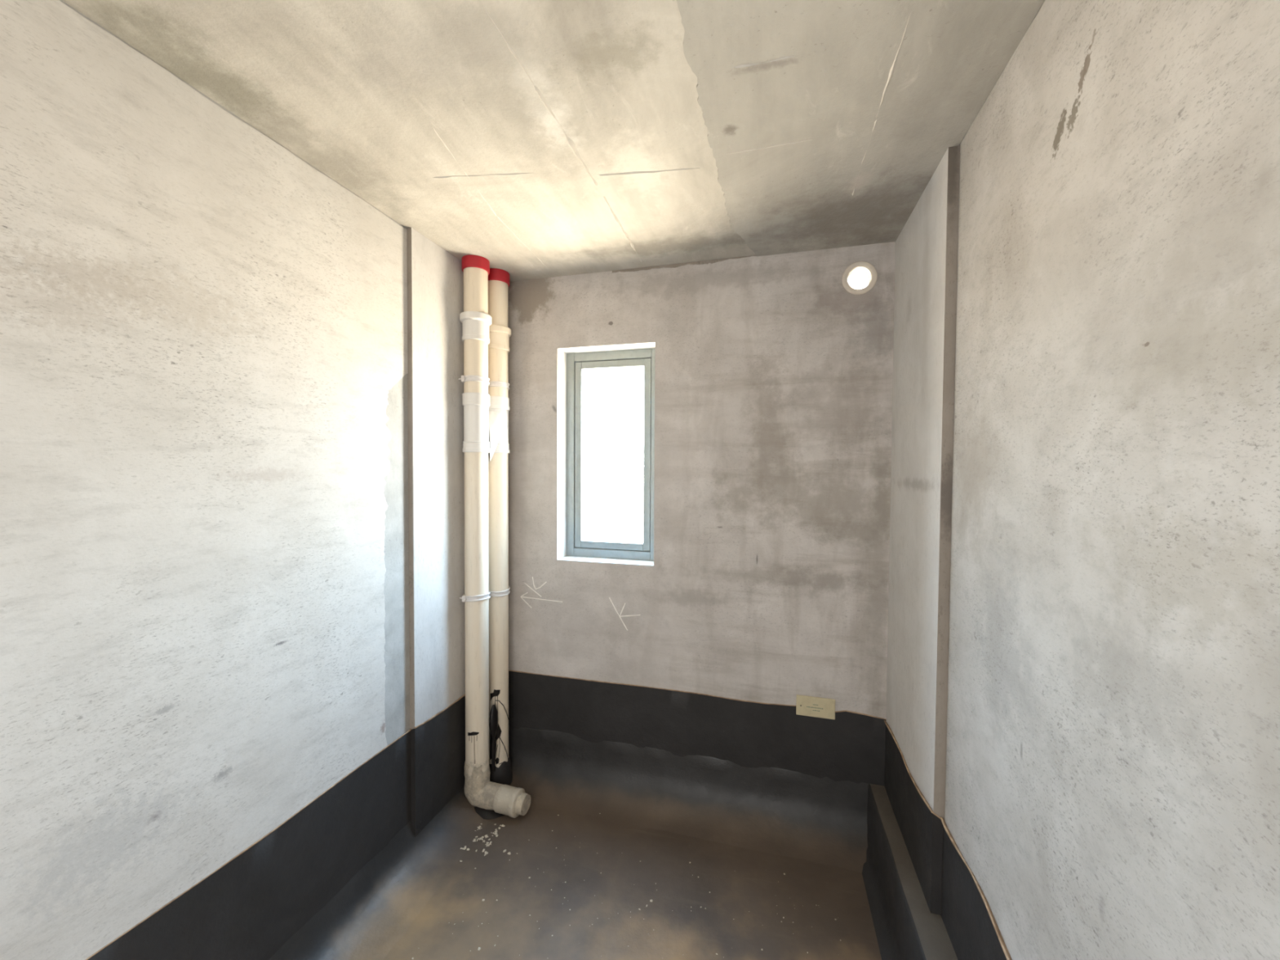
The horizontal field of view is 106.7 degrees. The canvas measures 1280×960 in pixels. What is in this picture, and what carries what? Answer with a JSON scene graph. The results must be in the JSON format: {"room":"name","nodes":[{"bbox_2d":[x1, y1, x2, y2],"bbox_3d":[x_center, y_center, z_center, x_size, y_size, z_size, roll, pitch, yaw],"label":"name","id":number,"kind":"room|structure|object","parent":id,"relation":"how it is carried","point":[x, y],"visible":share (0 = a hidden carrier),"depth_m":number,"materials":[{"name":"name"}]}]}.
{"room":"unfinished bathroom","nodes":[
{"label":"unfinished bathroom","id":0,"kind":"room"},
{"bbox_2d":[0,0,409,959],"bbox_3d":[-1.370,0.325,1.405,0.200,2.881,3.482,1,2,15],"label":"wall","id":1,"kind":"structure","parent":0,"point":[204,530],"depth_m":1.30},
{"bbox_2d":[85,693,488,959],"bbox_3d":[-1.160,1.462,1.356,0.260,0.616,3.042,1,2,15],"label":"baseboard","id":2,"kind":"structure","parent":1,"relation":"attached to","point":[347,875],"depth_m":1.82,"materials":[{"name":"black paint"}]},
{"bbox_2d":[406,227,465,757],"bbox_3d":[-0.960,0.298,2.502,0.028,2.881,0.670,1,2,15],"label":"wall","id":3,"kind":"structure","parent":1,"relation":"attached to","point":[435,277],"depth_m":2.31,"materials":[{"name":"concrete"}]},
{"bbox_2d":[62,0,1044,281],"bbox_3d":[-0.206,-1.167,1.085,2.577,0.169,3.542,1,2,15],"label":"ceiling","id":4,"kind":"structure","parent":0,"point":[533,139],"depth_m":1.40,"materials":[{"name":"concrete"}]},
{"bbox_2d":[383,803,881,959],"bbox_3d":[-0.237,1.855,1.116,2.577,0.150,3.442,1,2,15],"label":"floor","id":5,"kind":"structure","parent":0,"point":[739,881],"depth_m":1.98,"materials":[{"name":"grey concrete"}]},
{"bbox_2d":[460,823,511,855],"bbox_3d":[-0.733,1.744,2.312,0.275,0.008,0.196,0,2,6],"label":"crumbs","id":6,"kind":"object","parent":5,"relation":"on","point":[502,825],"visible":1,"depth_m":2.30,"materials":[{"name":"white"}]},
{"bbox_2d":[458,254,531,819],"bbox_3d":[-0.777,0.301,2.480,0.419,2.883,0.181,1,2,15],"label":"drain pipe","id":7,"kind":"object","parent":5,"relation":"on","point":[490,800],"visible":0.99,"depth_m":2.46,"materials":[{"name":"plastic"}]},
{"bbox_2d":[488,267,512,785],"bbox_3d":[-0.809,0.296,2.647,0.166,2.882,0.222,1,2,15],"label":"vent pipe","id":8,"kind":"object","parent":5,"relation":"on","point":[499,282],"visible":0.77,"depth_m":2.62,"materials":[{"name":"plastic"}]},
{"bbox_2d":[411,813,840,959],"bbox_3d":[-0.023,1.752,2.151,1.640,0.005,0.796,0,2,-1],"label":"floor specks","id":9,"kind":"structure","parent":5,"relation":"on","point":[483,900],"depth_m":1.95,"materials":[{"name":"paint"}]},
{"bbox_2d":[507,241,895,718],"bbox_3d":[0.199,0.301,2.659,2.183,2.881,0.241,1,2,15],"label":"wall","id":10,"kind":"structure","parent":0,"point":[766,580],"depth_m":2.46,"materials":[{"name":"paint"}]},
{"bbox_2d":[565,347,655,560],"bbox_3d":[-0.155,-0.144,2.783,0.570,1.203,0.070,1,2,15],"label":"window","id":11,"kind":"structure","parent":10,"relation":"in","point":[577,363],"depth_m":2.78,"materials":[{"name":"metal"}]},
{"bbox_2d":[508,670,886,872],"bbox_3d":[0.117,1.434,2.467,2.146,0.628,0.230,1,2,15],"label":"baseboard","id":12,"kind":"structure","parent":10,"relation":"attached to","point":[764,777],"depth_m":2.49,"materials":[{"name":"black paint"}]},
{"bbox_2d":[795,694,835,719],"bbox_3d":[0.873,1.130,2.368,0.182,0.099,0.011,1,2,15],"label":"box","id":13,"kind":"object","parent":10,"relation":"attached to","point":[811,706],"visible":1,"depth_m":2.36,"materials":[{"name":"beige paper"}]},
{"bbox_2d":[841,261,877,294],"bbox_3d":[1.082,-0.967,2.399,0.155,0.155,0.282,1,2,15],"label":"air vent","id":14,"kind":"object","parent":10,"relation":"in","point":[859,277],"visible":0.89,"depth_m":2.28,"materials":[{"name":"plastic"}]},
{"bbox_2d":[944,0,1279,959],"bbox_3d":[0.924,0.354,0.786,0.200,2.881,3.482,1,2,15],"label":"wall","id":15,"kind":"structure","parent":0,"point":[1113,771],"depth_m":0.82,"materials":[{"name":"grey concrete"}]},
{"bbox_2d":[862,783,957,959],"bbox_3d":[0.734,1.653,0.849,0.176,0.282,3.042,1,2,15],"label":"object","id":16,"kind":"structure","parent":15,"relation":"attached to","point":[905,927],"depth_m":1.83,"materials":[{"name":"black concrete"}]},
{"bbox_2d":[885,144,959,914],"bbox_3d":[1.117,0.325,1.936,0.035,2.881,0.680,1,2,15],"label":"wall","id":17,"kind":"structure","parent":15,"relation":"attached to","point":[926,263],"depth_m":1.77,"materials":[{"name":"concrete"}]},
{"bbox_2d":[884,720,1011,959],"bbox_3d":[0.807,1.334,0.821,0.041,0.360,3.042,1,2,14],"label":"baseboard","id":18,"kind":"structure","parent":15,"relation":"attached to","point":[971,927],"depth_m":1.63,"materials":[{"name":"black paint"}]}
]}

